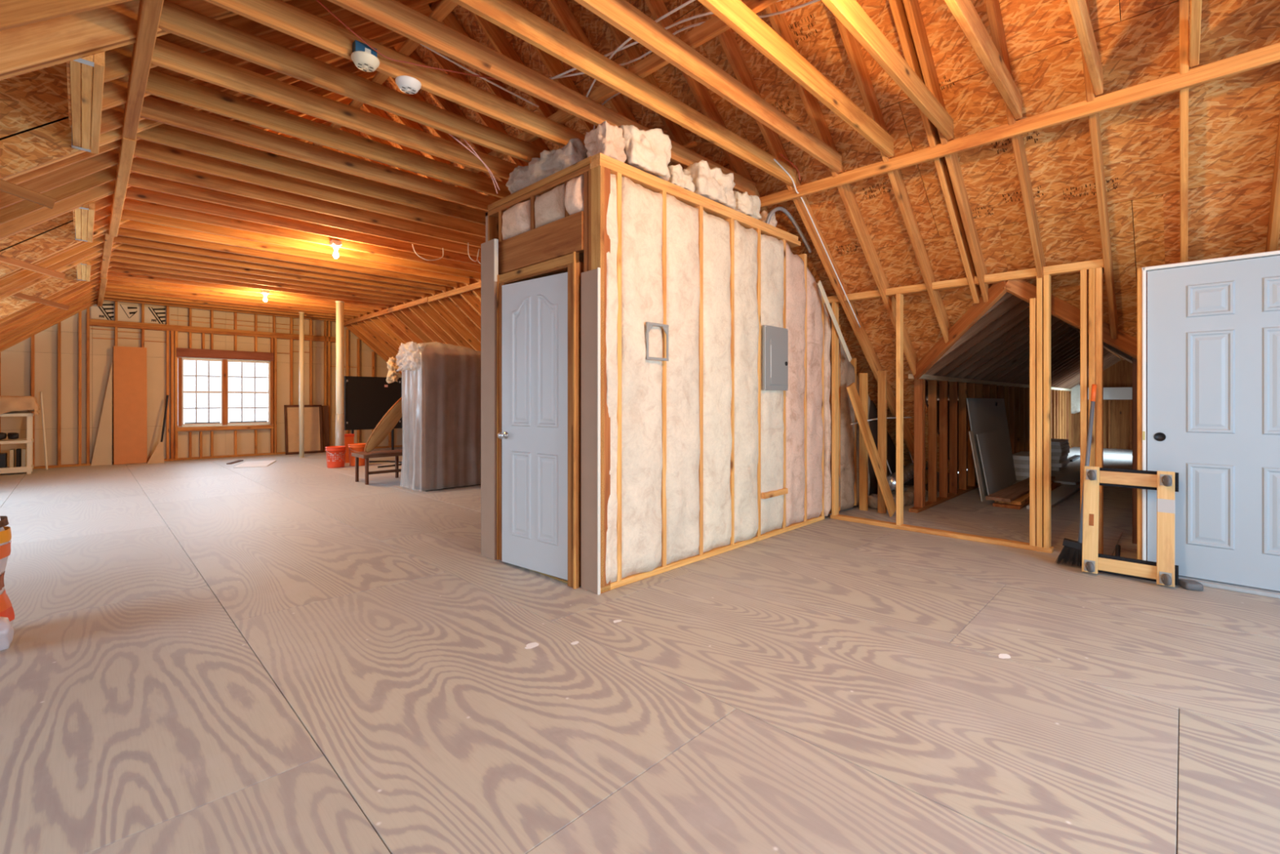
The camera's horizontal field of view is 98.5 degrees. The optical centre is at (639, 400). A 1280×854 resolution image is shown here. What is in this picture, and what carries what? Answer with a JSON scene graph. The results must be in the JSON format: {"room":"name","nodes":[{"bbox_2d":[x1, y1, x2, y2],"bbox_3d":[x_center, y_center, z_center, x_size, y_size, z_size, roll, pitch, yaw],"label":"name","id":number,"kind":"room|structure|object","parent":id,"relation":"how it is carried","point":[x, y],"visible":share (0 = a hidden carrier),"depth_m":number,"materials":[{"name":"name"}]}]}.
{"room":"unfinished attic","nodes":[
{"label":"unfinished attic","id":0,"kind":"room"},
{"bbox_2d":[0,260,87,319],"bbox_3d":[-7.868,-0.577,6.122,1.324,3.562,2.500,0,0,45],"label":"wall","id":1,"kind":"structure","parent":0,"point":[37,293],"depth_m":7.12,"materials":[{"name":"brown wood"}]},
{"bbox_2d":[0,201,93,279],"bbox_3d":[-5.971,-0.577,4.250,1.394,3.562,2.500,0,0,45],"label":"wall","id":2,"kind":"structure","parent":0,"point":[21,255],"depth_m":5.34,"materials":[{"name":"brown wood"}]},
{"bbox_2d":[0,51,104,208],"bbox_3d":[-3.936,-0.577,2.241,1.374,3.562,2.500,0,0,45],"label":"wall","id":3,"kind":"structure","parent":0,"point":[30,100],"depth_m":3.39,"materials":[{"name":"brown wood"}]},
{"bbox_2d":[0,300,410,469],"bbox_3d":[-8.652,-1.264,11.701,0.175,4.937,11.700,0,0,45],"label":"wall","id":4,"kind":"structure","parent":0,"point":[70,361],"depth_m":10.94,"materials":[{"name":"wood"}]},
{"bbox_2d":[96,303,114,319],"bbox_3d":[-10.030,-1.666,10.326,0.001,0.310,0.255,0,0,45],"label":"print","id":5,"kind":"object","parent":4,"relation":"attached to","point":[104,308],"depth_m":10.35},
{"bbox_2d":[120,304,137,318],"bbox_3d":[-9.798,-1.694,10.561,0.001,0.245,0.248,0,0,45],"label":"print","id":6,"kind":"object","parent":4,"relation":"attached to","point":[131,313],"depth_m":10.58},
{"bbox_2d":[147,306,165,324],"bbox_3d":[-9.513,-1.666,10.849,0.001,0.310,0.264,0,0,45],"label":"print","id":7,"kind":"object","parent":4,"relation":"attached to","point":[153,309],"depth_m":10.87},
{"bbox_2d":[182,358,222,426],"bbox_3d":[-8.994,-0.166,11.330,0.080,1.360,0.690,0,0,45],"label":"window","id":8,"kind":"structure","parent":4,"relation":"in","point":[208,392],"depth_m":11.30,"materials":[{"name":"white paint"}]},
{"bbox_2d":[227,360,270,424],"bbox_3d":[-8.446,-0.166,11.885,0.080,1.360,0.790,0,0,45],"label":"window","id":9,"kind":"structure","parent":4,"relation":"in","point":[241,392],"depth_m":11.92,"materials":[{"name":"white paint"}]},
{"bbox_2d":[0,0,438,351],"bbox_3d":[-4.372,-1.288,3.414,18.020,4.983,5.916,0,0,45],"label":"roof","id":10,"kind":"structure","parent":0,"point":[35,34],"depth_m":3.67,"materials":[{"name":"brown wood"}]},
{"bbox_2d":[0,446,1279,853],"bbox_3d":[1.476,1.233,9.339,17.820,0.061,22.366,0,0,45],"label":"floor","id":11,"kind":"structure","parent":0,"point":[292,654],"depth_m":2.28,"materials":[{"name":"brown wood"}]},
{"bbox_2d":[0,515,14,650],"bbox_3d":[-3.305,0.902,2.629,0.424,0.637,0.435,0,0,45],"label":"plastic sack","id":12,"kind":"object","parent":11,"relation":"on","point":[6,611],"visible":1,"depth_m":2.72,"materials":[{"name":"orange"}]},
{"bbox_2d":[0,413,33,473],"bbox_3d":[-10.332,0.709,8.962,0.422,0.990,0.620,0,0,45],"label":"storage rack","id":13,"kind":"object","parent":11,"relation":"on","point":[28,468],"visible":0.98,"depth_m":9.00,"materials":[{"name":"beige wood"}]},
{"bbox_2d":[0,452,7,467],"bbox_3d":[-10.410,0.978,8.885,0.300,0.228,0.260,0,0,45],"label":"case","id":14,"kind":"object","parent":13,"relation":"on","point":[3,456],"visible":1,"depth_m":8.86,"materials":[{"name":"black"}]},
{"bbox_2d":[9,448,14,467],"bbox_3d":[-10.275,0.948,9.022,0.260,0.288,0.045,0,0,45],"label":"binder","id":15,"kind":"object","parent":13,"relation":"on","point":[11,451],"visible":1,"depth_m":8.94,"materials":[{"name":"beige plastic"}]},
{"bbox_2d":[7,432,18,439],"bbox_3d":[-10.244,0.584,9.008,0.226,0.106,0.130,0,0,45],"label":"bundle","id":16,"kind":"object","parent":13,"relation":"on","point":[11,435],"visible":1,"depth_m":8.95,"materials":[{"name":"black"}]},
{"bbox_2d":[0,413,33,416],"bbox_3d":[-10.333,0.239,8.963,0.420,0.050,0.620,0,0,45],"label":"shelf","id":17,"kind":"object","parent":13,"relation":"attached to","point":[4,414],"depth_m":8.92,"materials":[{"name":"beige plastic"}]},
{"bbox_2d":[0,439,33,444],"bbox_3d":[-10.333,0.679,8.963,0.420,0.050,0.620,0,0,45],"label":"shelf","id":18,"kind":"object","parent":13,"relation":"attached to","point":[11,441],"depth_m":8.95,"materials":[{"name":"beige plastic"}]},
{"bbox_2d":[16,448,21,466],"bbox_3d":[-10.226,0.948,9.071,0.260,0.288,0.045,0,0,45],"label":"binder","id":19,"kind":"object","parent":13,"relation":"on","point":[19,450],"visible":0.96,"depth_m":8.99,"materials":[{"name":"grey"}]},
{"bbox_2d":[5,464,33,470],"bbox_3d":[-10.333,1.119,8.963,0.420,0.050,0.620,0,0,45],"label":"shelf","id":20,"kind":"object","parent":13,"relation":"attached to","point":[28,467],"depth_m":8.97,"materials":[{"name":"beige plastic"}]},
{"bbox_2d":[0,395,39,415],"bbox_3d":[-10.336,0.096,8.965,0.568,0.333,0.777,0,0,45],"label":"cloth","id":21,"kind":"object","parent":13,"relation":"on","point":[8,404],"visible":0.98,"depth_m":8.91,"materials":[{"name":"fabric"}]},
{"bbox_2d":[21,448,26,466],"bbox_3d":[-10.183,0.948,9.114,0.260,0.288,0.045,0,0,45],"label":"binder","id":22,"kind":"object","parent":13,"relation":"on","point":[24,451],"visible":1,"depth_m":9.03,"materials":[{"name":"beige plastic"}]},
{"bbox_2d":[40,391,48,470],"bbox_3d":[-10.362,0.529,9.581,0.347,1.356,0.028,0,0,30],"label":"leaning pole","id":23,"kind":"object","parent":11,"relation":"on","point":[41,393],"visible":1,"depth_m":9.57,"materials":[{"name":"beige wood"}]},
{"bbox_2d":[91,363,112,465],"bbox_3d":[-9.981,0.254,10.229,0.291,1.901,0.012,0,-1,-29],"label":"drywall offcut","id":24,"kind":"object","parent":11,"relation":"on","point":[103,451],"visible":1,"depth_m":10.25,"materials":[{"name":"wood"}]},
{"bbox_2d":[113,346,146,464],"bbox_3d":[-9.666,0.093,10.458,0.131,2.213,0.465,0,0,45],"label":"sheet","id":25,"kind":"object","parent":11,"relation":"on","point":[130,363],"visible":1,"depth_m":10.45,"materials":[{"name":"wood"}]},
{"bbox_2d":[146,395,168,463],"bbox_3d":[-9.318,0.552,10.657,0.276,1.305,0.337,0,0,45],"label":"push broom","id":26,"kind":"object","parent":11,"relation":"on","point":[157,456],"visible":1,"depth_m":10.59,"materials":[{"name":"brown"}]},
{"bbox_2d":[233,460,275,467],"bbox_3d":[-7.209,1.196,10.348,0.500,0.014,1.000,0,0,-25],"label":"paper sheet","id":27,"kind":"object","parent":11,"relation":"on","point":[263,463],"visible":1,"depth_m":10.25,"materials":[{"name":"white"}]},
{"bbox_2d":[298,311,304,457],"bbox_3d":[-7.111,-0.321,11.586,0.104,3.049,0.104,0,0,45],"label":"support post","id":28,"kind":"object","parent":11,"relation":"on","point":[301,313],"visible":1,"depth_m":11.55,"materials":[{"name":"wood"}]},
{"bbox_2d":[284,404,323,454],"bbox_3d":[-7.599,0.655,12.461,0.155,1.099,0.740,0,0,45],"label":"framed board","id":29,"kind":"object","parent":11,"relation":"on","point":[313,413],"visible":0.88,"depth_m":12.47,"materials":[{"name":"brown wood"}]},
{"bbox_2d":[321,405,329,452],"bbox_3d":[-7.333,0.666,12.803,0.106,1.078,0.200,0,0,45],"label":"leaning board","id":30,"kind":"object","parent":11,"relation":"on","point":[325,409],"visible":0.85,"depth_m":12.82,"materials":[{"name":"brown wood"}]},
{"bbox_2d":[325,445,346,467],"bbox_3d":[-5.462,1.019,9.902,0.341,0.370,0.331,0,0,45],"label":"bucket","id":31,"kind":"object","parent":11,"relation":"on","point":[335,455],"visible":1,"depth_m":9.79,"materials":[{"name":"plastic"}]},
{"bbox_2d":[327,452,345,461],"bbox_3d":[-5.409,1.007,9.818,0.287,0.153,0.098,0,0,-33],"label":"print","id":32,"kind":"object","parent":31,"relation":"attached to","point":[331,456],"depth_m":9.78,"materials":[{"name":"white paint"}]},
{"bbox_2d":[335,301,344,445],"bbox_3d":[-5.618,-0.321,10.323,0.170,3.049,0.170,0,0,45],"label":"support post","id":33,"kind":"object","parent":11,"relation":"on","point":[340,304],"visible":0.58,"depth_m":10.27,"materials":[{"name":"beige metal"}]},
{"bbox_2d":[343,433,354,462],"bbox_3d":[-5.645,0.929,10.652,0.170,0.550,0.180,0,0,45],"label":"storage container","id":34,"kind":"object","parent":11,"relation":"on","point":[348,438],"visible":0.6,"depth_m":10.58,"materials":[{"name":"orange"}]},
{"bbox_2d":[347,443,365,466],"bbox_3d":[-5.202,1.004,10.166,0.330,0.400,0.320,0,0,45],"label":"bucket","id":35,"kind":"object","parent":11,"relation":"on","point":[353,447],"visible":0.65,"depth_m":10.05,"materials":[{"name":"orange"}]},
{"bbox_2d":[343,376,402,449],"bbox_3d":[-5.900,0.344,12.238,0.077,1.720,1.220,0,0,45],"label":"screen","id":36,"kind":"object","parent":11,"relation":"on","point":[366,399],"visible":0.84,"depth_m":12.13,"materials":[{"name":"black"}]},
{"bbox_2d":[351,449,410,484],"bbox_3d":[-3.836,0.989,8.213,0.500,0.430,0.700,0,0,45],"label":"bench","id":37,"kind":"object","parent":11,"relation":"on","point":[396,453],"visible":0.97,"depth_m":8.12,"materials":[{"name":"brown wood"}]},
{"bbox_2d":[364,392,410,452],"bbox_3d":[-3.595,0.318,7.889,0.584,0.853,1.015,0,0,-12],"label":"tabletop","id":38,"kind":"object","parent":37,"relation":"on","point":[388,421],"visible":0.94,"depth_m":7.76,"materials":[{"name":"brown wood"}]},
{"bbox_2d":[386,356,399,383],"bbox_3d":[-3.418,-0.414,7.620,0.171,0.365,0.208,0,0,-32],"label":"roll","id":39,"kind":"object","parent":38,"relation":"on","point":[393,364],"visible":1,"depth_m":7.57,"materials":[{"name":"beige fabric"}]},
{"bbox_2d":[368,460,405,467],"bbox_3d":[-4.722,1.188,10.372,0.548,0.028,1.047,0,0,-34],"label":"stretcher","id":40,"kind":"object","parent":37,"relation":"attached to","point":[402,462],"visible":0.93,"depth_m":10.55,"materials":[{"name":"black"}]},
{"bbox_2d":[410,352,480,491],"bbox_3d":[-2.374,0.200,8.016,0.764,2.007,2.139,0,0,45],"label":"stack","id":41,"kind":"object","parent":11,"relation":"on","point":[446,388],"visible":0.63,"depth_m":7.48,"materials":[{"name":"brown"}]},
{"bbox_2d":[524,642,538,648],"bbox_3d":[-0.534,1.203,2.705,0.056,0.001,0.078,0,0,45],"label":"paper scrap","id":42,"kind":"object","parent":11,"relation":"on","point":[527,645],"depth_m":2.70,"materials":[{"name":"white paper"}]},
{"bbox_2d":[858,373,867,511],"bbox_3d":[2.450,0.454,6.041,0.085,1.500,0.038,0,0,45],"label":"stud","id":43,"kind":"object","parent":11,"relation":"on","point":[863,377],"visible":0.89,"depth_m":6.02,"materials":[{"name":"brown wood"}]},
{"bbox_2d":[846,382,896,516],"bbox_3d":[2.402,0.509,5.708,0.644,1.387,0.136,0,0,-10],"label":"plank","id":44,"kind":"object","parent":11,"relation":"on","point":[852,391],"visible":0.92,"depth_m":5.68,"materials":[{"name":"brown wood"}]},
{"bbox_2d":[877,370,886,513],"bbox_3d":[2.592,0.444,5.900,0.085,1.520,0.038,0,0,45],"label":"stud","id":45,"kind":"object","parent":11,"relation":"on","point":[882,375],"visible":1,"depth_m":5.88,"materials":[{"name":"brown wood"}]},
{"bbox_2d":[867,493,896,509],"bbox_3d":[2.704,1.135,6.182,0.328,0.154,0.368,0,0,45],"label":"scrap","id":46,"kind":"object","parent":11,"relation":"on","point":[873,498],"visible":0.32,"depth_m":6.09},
{"bbox_2d":[890,490,914,505],"bbox_3d":[2.995,1.138,6.452,0.376,0.168,0.399,0,0,45],"label":"scrap","id":47,"kind":"object","parent":11,"relation":"on","point":[908,496],"visible":0.32,"depth_m":6.35,"materials":[{"name":"fabric"}]},
{"bbox_2d":[893,484,927,497],"bbox_3d":[3.328,1.126,6.819,0.338,0.151,0.348,0,0,45],"label":"scrap","id":48,"kind":"object","parent":11,"relation":"on","point":[906,487],"visible":0.16,"depth_m":6.71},
{"bbox_2d":[968,431,985,501],"bbox_3d":[4.056,0.787,6.633,0.146,0.827,0.140,0,0,45],"label":"sheet","id":49,"kind":"object","parent":11,"relation":"on","point":[971,433],"visible":1,"depth_m":6.62,"materials":[{"name":"beige"}]},
{"bbox_2d":[966,398,1016,496],"bbox_3d":[4.815,0.587,7.507,0.172,1.227,1.950,0,0,45],"label":"sheet","id":50,"kind":"object","parent":11,"relation":"on","point":[984,416],"visible":0.62,"depth_m":7.48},
{"bbox_2d":[976,430,1013,495],"bbox_3d":[4.607,0.808,7.136,0.147,0.786,1.270,0,0,45],"label":"sheet","id":51,"kind":"object","parent":11,"relation":"on","point":[992,448],"visible":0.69,"depth_m":7.07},
{"bbox_2d":[1015,475,1029,480],"bbox_3d":[6.039,1.173,8.613,0.300,0.059,0.950,0,0,45],"label":"box","id":52,"kind":"object","parent":11,"relation":"on","point":[1018,477],"visible":0.08,"depth_m":8.27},
{"bbox_2d":[1015,471,1029,476],"bbox_3d":[6.062,1.111,8.630,0.300,0.059,0.950,0,0,45],"label":"box","id":53,"kind":"object","parent":52,"relation":"on","point":[1017,473],"visible":0.12,"depth_m":8.28,"materials":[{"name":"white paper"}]},
{"bbox_2d":[1014,467,1029,472],"bbox_3d":[6.041,1.050,8.616,0.300,0.059,0.950,0,0,45],"label":"box","id":54,"kind":"object","parent":53,"relation":"on","point":[1016,469],"visible":0.12,"depth_m":8.26,"materials":[{"name":"cardboard"}]},
{"bbox_2d":[1013,463,1029,468],"bbox_3d":[6.029,0.988,8.600,0.300,0.059,0.950,0,0,45],"label":"box","id":55,"kind":"object","parent":54,"relation":"on","point":[1016,465],"visible":0.12,"depth_m":8.25,"materials":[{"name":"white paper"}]},
{"bbox_2d":[1013,459,1029,464],"bbox_3d":[6.040,0.925,8.627,0.300,0.059,0.950,0,0,45],"label":"box","id":56,"kind":"object","parent":55,"relation":"on","point":[1015,461],"visible":0.12,"depth_m":8.27,"materials":[{"name":"cardboard"}]},
{"bbox_2d":[1012,451,1029,460],"bbox_3d":[6.032,0.864,8.590,0.300,0.059,0.950,0,0,45],"label":"box","id":57,"kind":"object","parent":56,"relation":"on","point":[1024,455],"visible":0.38,"depth_m":8.30,"materials":[{"name":"cardboard"}]},
{"bbox_2d":[992,482,1061,509],"bbox_3d":[4.965,1.185,7.008,2.450,0.036,0.260,0,0,-44],"label":"plank","id":58,"kind":"object","parent":11,"relation":"on","point":[1053,486],"visible":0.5,"depth_m":6.21,"materials":[{"name":"brown wood"}]},
{"bbox_2d":[994,480,1053,505],"bbox_3d":[4.929,1.148,7.022,0.250,0.036,2.280,0,0,44],"label":"plank","id":59,"kind":"object","parent":58,"relation":"on","point":[1023,499],"visible":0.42,"depth_m":6.25,"materials":[{"name":"brown wood"}]},
{"bbox_2d":[985,475,1055,502],"bbox_3d":[4.939,1.111,7.082,2.580,0.036,0.240,0,0,-44],"label":"plank","id":60,"kind":"object","parent":59,"relation":"on","point":[1009,494],"visible":0.69,"depth_m":6.56,"materials":[{"name":"brown wood"}]},
{"bbox_2d":[1026,484,1079,509],"bbox_3d":[5.125,1.185,6.779,2.150,0.036,0.190,0,0,-44],"label":"plank","id":61,"kind":"object","parent":11,"relation":"on","point":[1058,495],"visible":0.54,"depth_m":6.89,"materials":[{"name":"grey paint"}]},
{"bbox_2d":[1050,463,1067,471],"bbox_3d":[7.353,1.173,9.815,0.300,0.059,0.950,0,0,45],"label":"box","id":62,"kind":"object","parent":11,"relation":"on","point":[1056,468],"visible":0.35,"depth_m":9.43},
{"bbox_2d":[1050,459,1070,466],"bbox_3d":[7.400,1.111,9.819,0.300,0.059,0.950,0,0,45],"label":"box","id":63,"kind":"object","parent":62,"relation":"on","point":[1064,463],"visible":0.5,"depth_m":9.46,"materials":[{"name":"cardboard"}]},
{"bbox_2d":[1050,456,1067,462],"bbox_3d":[7.386,1.050,9.857,0.300,0.059,0.950,0,0,45],"label":"box","id":64,"kind":"object","parent":63,"relation":"on","point":[1066,457],"visible":0.35,"depth_m":9.48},
{"bbox_2d":[1050,453,1068,459],"bbox_3d":[7.382,0.988,9.834,0.300,0.059,0.950,0,0,45],"label":"box","id":65,"kind":"object","parent":64,"relation":"on","point":[1066,455],"visible":0.35,"depth_m":9.46,"materials":[{"name":"cardboard"}]},
{"bbox_2d":[1050,448,1069,456],"bbox_3d":[7.378,0.925,9.796,0.300,0.059,0.950,0,0,45],"label":"box","id":66,"kind":"object","parent":65,"relation":"on","point":[1053,454],"visible":0.46,"depth_m":9.43,"materials":[{"name":"cardboard"}]},
{"bbox_2d":[1050,445,1070,452],"bbox_3d":[7.392,0.864,9.813,0.300,0.059,0.950,0,0,45],"label":"box","id":67,"kind":"object","parent":66,"relation":"on","point":[1068,447],"visible":0.5,"depth_m":9.46,"materials":[{"name":"white paper"}]},
{"bbox_2d":[1050,442,1069,448],"bbox_3d":[7.373,0.801,9.803,0.300,0.059,0.950,0,0,45],"label":"box","id":68,"kind":"object","parent":67,"relation":"on","point":[1052,446],"visible":0.46,"depth_m":9.44,"materials":[{"name":"cardboard"}]},
{"bbox_2d":[1050,438,1068,445],"bbox_3d":[7.360,0.740,9.803,0.300,0.059,0.950,0,0,45],"label":"box","id":69,"kind":"object","parent":68,"relation":"on","point":[1058,442],"visible":0.54,"depth_m":9.55,"materials":[{"name":"white paper"}]},
{"bbox_2d":[1053,470,1079,484],"bbox_3d":[6.716,1.185,8.476,1.700,0.036,0.250,0,0,-43],"label":"plank","id":70,"kind":"object","parent":11,"relation":"on","point":[1073,478],"visible":0.62,"depth_m":8.10,"materials":[{"name":"grey paint"}]},
{"bbox_2d":[1054,384,1097,568],"bbox_3d":[3.223,0.540,4.061,0.239,1.319,0.322,0,0,45],"label":"broom","id":71,"kind":"object","parent":11,"relation":"on","point":[1072,550],"visible":0.71,"depth_m":4.01,"materials":[{"name":"grey"}]},
{"bbox_2d":[1081,466,1178,586],"bbox_3d":[3.289,0.831,3.711,0.482,0.727,0.262,0,0,45],"label":"moving dolly","id":72,"kind":"object","parent":11,"relation":"on","point":[1164,571],"visible":1,"depth_m":3.71,"materials":[{"name":"brown wood"}]},
{"bbox_2d":[1178,578,1203,591],"bbox_3d":[3.520,1.180,3.523,0.098,0.049,0.109,0,0,22],"label":"wedge","id":73,"kind":"object","parent":11,"relation":"on","point":[1191,584],"visible":0.98,"depth_m":3.49,"materials":[{"name":"grey"}]},
{"bbox_2d":[1137,250,1279,598],"bbox_3d":[3.834,0.144,3.487,1.022,2.120,0.150,0,0,45],"label":"door","id":74,"kind":"structure","parent":11,"relation":"on","point":[1208,331],"depth_m":3.56,"materials":[{"name":"white"}]},
{"bbox_2d":[480,152,870,595],"bbox_3d":[0.700,-0.171,5.346,1.425,2.750,4.228,0,0,45],"label":"wall","id":75,"kind":"structure","parent":0,"point":[706,461],"depth_m":4.05,"materials":[{"name":"fabric"}]},
{"bbox_2d":[497,251,583,588],"bbox_3d":[-0.738,0.129,3.857,0.940,2.150,0.219,0,0,45],"label":"door","id":76,"kind":"structure","parent":75,"relation":"in","point":[539,305],"depth_m":3.80,"materials":[{"name":"white wood"}]},
{"bbox_2d":[506,137,587,194],"bbox_3d":[-0.669,-1.679,4.120,0.876,0.299,0.352,0,0,42],"label":"chunk","id":77,"kind":"object","parent":75,"relation":"on","point":[550,162],"visible":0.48,"depth_m":3.94,"materials":[{"name":"fabric"}]},
{"bbox_2d":[583,120,626,162],"bbox_3d":[-0.232,-1.671,3.637,0.184,0.276,0.244,0,0,-44],"label":"chunk","id":78,"kind":"object","parent":75,"relation":"on","point":[607,140],"visible":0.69,"depth_m":3.57,"materials":[{"name":"fabric"}]},
{"bbox_2d":[617,124,671,181],"bbox_3d":[-0.024,-1.676,3.849,0.420,0.325,0.404,0,0,-41],"label":"chunk","id":79,"kind":"object","parent":75,"relation":"on","point":[649,151],"visible":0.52,"depth_m":3.69,"materials":[{"name":"fabric"}]},
{"bbox_2d":[645,321,668,360],"bbox_3d":[0.120,-0.396,3.743,0.012,0.250,0.215,0,0,45],"label":"frame","id":80,"kind":"object","parent":75,"relation":"attached to","point":[649,325],"visible":1,"depth_m":3.73,"materials":[{"name":"grey"}]},
{"bbox_2d":[666,164,695,192],"bbox_3d":[0.214,-1.609,4.091,0.302,0.169,0.261,0,0,41],"label":"chunk","id":81,"kind":"object","parent":75,"relation":"on","point":[677,177],"visible":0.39,"depth_m":3.97,"materials":[{"name":"fabric"}]},
{"bbox_2d":[682,160,735,208],"bbox_3d":[0.489,-1.670,4.395,0.409,0.292,0.506,0,0,45],"label":"chunk","id":82,"kind":"object","parent":75,"relation":"on","point":[712,184],"visible":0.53,"depth_m":4.22,"materials":[{"name":"fabric"}]},
{"bbox_2d":[733,191,761,219],"bbox_3d":[0.825,-1.646,4.701,0.350,0.234,0.354,0,0,-42],"label":"chunk","id":83,"kind":"object","parent":75,"relation":"on","point":[750,206],"visible":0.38,"depth_m":4.56,"materials":[{"name":"fabric"}]},
{"bbox_2d":[759,210,777,226],"bbox_3d":[1.099,-1.623,5.105,0.314,0.201,0.252,0,0,40],"label":"chunk","id":84,"kind":"object","parent":75,"relation":"on","point":[773,222],"visible":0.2,"depth_m":4.97,"materials":[{"name":"fabric"}]},
{"bbox_2d":[762,324,787,391],"bbox_3d":[1.197,-0.363,4.830,0.047,0.555,0.385,0,0,45],"label":"electrical panel","id":85,"kind":"object","parent":75,"relation":"attached to","point":[775,339],"visible":1,"depth_m":4.79,"materials":[{"name":"grey"}]},
{"bbox_2d":[765,206,812,253],"bbox_3d":[1.383,-1.575,5.072,0.719,0.324,0.057,0,0,-40],"label":"conduit","id":86,"kind":"object","parent":75,"relation":"hanging from","point":[785,211],"visible":0.97,"depth_m":5.07,"materials":[{"name":"plastic"}]},
{"bbox_2d":[817,280,852,361],"bbox_3d":[1.955,-0.776,5.518,0.682,0.757,0.016,0,0,-43],"label":"batten","id":87,"kind":"object","parent":75,"relation":"attached to","point":[820,284],"visible":1,"depth_m":5.50,"materials":[{"name":"beige wood"}]},
{"bbox_2d":[97,0,1279,325],"bbox_3d":[-2.353,-1.907,5.517,17.500,0.338,4.191,0,0,45],"label":"ceiling","id":88,"kind":"structure","parent":0,"point":[214,224],"depth_m":3.92,"materials":[{"name":"brown wood"}]},
{"bbox_2d":[329,239,342,258],"bbox_3d":[-3.624,-1.794,6.570,0.116,0.205,0.116,0,0,45],"label":"bulb","id":89,"kind":"object","parent":88,"relation":"attached to","point":[335,244],"visible":1,"depth_m":6.54,"materials":[{"name":"white glass"}]},
{"bbox_2d":[351,40,379,71],"bbox_3d":[-1.487,-1.860,2.985,0.140,0.122,0.140,0,0,45],"label":"smoke detector","id":90,"kind":"object","parent":88,"relation":"attached to","point":[365,58],"visible":1,"depth_m":2.96,"materials":[{"name":"beige plastic"}]},
{"bbox_2d":[315,0,497,79],"bbox_3d":[-1.235,-1.944,3.115,0.143,0.112,1.102,0,0,45],"label":"wire","id":91,"kind":"object","parent":88,"relation":"hanging from","point":[317,1],"visible":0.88,"depth_m":3.07,"materials":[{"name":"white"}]},
{"bbox_2d":[395,75,421,94],"bbox_3d":[-1.347,-1.822,3.205,0.140,0.048,0.140,0,0,45],"label":"smoke detector","id":92,"kind":"object","parent":88,"relation":"attached to","point":[406,84],"visible":1,"depth_m":3.17,"materials":[{"name":"white plastic"}]},
{"bbox_2d":[448,133,499,190],"bbox_3d":[-1.270,-1.777,3.982,0.015,0.326,0.651,0,0,37],"label":"wire","id":93,"kind":"object","parent":88,"relation":"hanging from","point":[449,134],"visible":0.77,"depth_m":4.07,"materials":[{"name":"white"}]},
{"bbox_2d":[420,44,538,107],"bbox_3d":[-1.150,-2.011,3.156,0.117,0.012,1.538,0,0,32],"label":"wire","id":94,"kind":"object","parent":88,"relation":"attached to","point":[433,51],"visible":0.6,"depth_m":3.42,"materials":[{"name":"white"}]},
{"bbox_2d":[463,139,497,193],"bbox_3d":[-1.197,-1.757,4.106,0.016,0.325,0.374,0,0,32],"label":"wire","id":95,"kind":"object","parent":88,"relation":"hanging from","point":[464,140],"visible":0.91,"depth_m":4.15,"materials":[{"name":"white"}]},
{"bbox_2d":[586,0,695,97],"bbox_3d":[-0.056,-2.051,3.233,0.141,0.063,1.425,0,0,-35],"label":"power cable","id":96,"kind":"object","parent":88,"relation":"attached to","point":[685,4],"visible":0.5,"depth_m":2.96,"materials":[{"name":"white plastic"}]},
{"bbox_2d":[550,0,782,79],"bbox_3d":[0.306,-2.094,3.068,2.112,0.137,0.114,0,0,31],"label":"power cable","id":97,"kind":"object","parent":88,"relation":"attached to","point":[710,12],"visible":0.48,"depth_m":3.17,"materials":[{"name":"white plastic"}]},
{"bbox_2d":[548,0,820,79],"bbox_3d":[0.277,-2.089,3.175,2.312,0.120,0.231,0,0,27],"label":"power cable","id":98,"kind":"object","parent":88,"relation":"attached to","point":[813,1],"visible":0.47,"depth_m":3.13,"materials":[{"name":"white plastic"}]},
{"bbox_2d":[306,0,1279,493],"bbox_3d":[-0.316,-1.288,7.523,18.020,4.983,5.736,0,0,45],"label":"roof","id":99,"kind":"structure","parent":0,"point":[1190,174],"depth_m":4.08,"materials":[{"name":"brown wood"}]},
{"bbox_2d":[773,158,860,327],"bbox_3d":[1.672,-1.352,5.061,0.024,1.220,1.655,0,0,45],"label":"power cable","id":100,"kind":"object","parent":99,"relation":"attached to","point":[774,159],"visible":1,"depth_m":5.00,"materials":[{"name":"white plastic"}]},
{"bbox_2d":[886,450,928,490],"bbox_3d":[3.427,0.608,6.910,0.293,0.810,1.950,0,0,45],"label":"duct","id":101,"kind":"object","parent":99,"relation":"hanging from","point":[908,470],"visible":0.34,"depth_m":6.43,"materials":[{"name":"grey"}]},
{"bbox_2d":[823,258,1103,554],"bbox_3d":[2.694,0.074,4.921,2.240,2.260,0.090,0,0,45],"label":"wall","id":102,"kind":"structure","parent":0,"point":[1040,307],"depth_m":4.39,"materials":[{"name":"brown wood"}]},
{"bbox_2d":[868,373,1074,512],"bbox_3d":[6.838,0.462,10.294,0.700,1.485,11.740,0,0,45],"label":"wall","id":103,"kind":"structure","parent":0,"point":[951,416],"depth_m":6.93,"materials":[{"name":"wood"}]},
{"bbox_2d":[913,280,1137,400],"bbox_3d":[7.473,-0.618,9.101,3.364,1.251,12.741,0,0,45],"label":"ceiling","id":104,"kind":"structure","parent":103,"relation":"on","point":[990,341],"depth_m":6.25,"materials":[{"name":"brown wood"}]},
{"bbox_2d":[1071,360,1132,449],"bbox_3d":[11.692,0.004,13.375,3.350,2.400,0.534,0,0,45],"label":"wall","id":105,"kind":"structure","parent":0,"point":[1117,378],"depth_m":13.63,"materials":[{"name":"brown wood"}]},
{"bbox_2d":[1132,356,1137,543],"bbox_3d":[8.376,0.394,8.734,0.270,1.620,11.800,0,0,45],"label":"wall","id":106,"kind":"structure","parent":0,"point":[1134,360],"depth_m":4.62,"materials":[{"name":"brown wood"}]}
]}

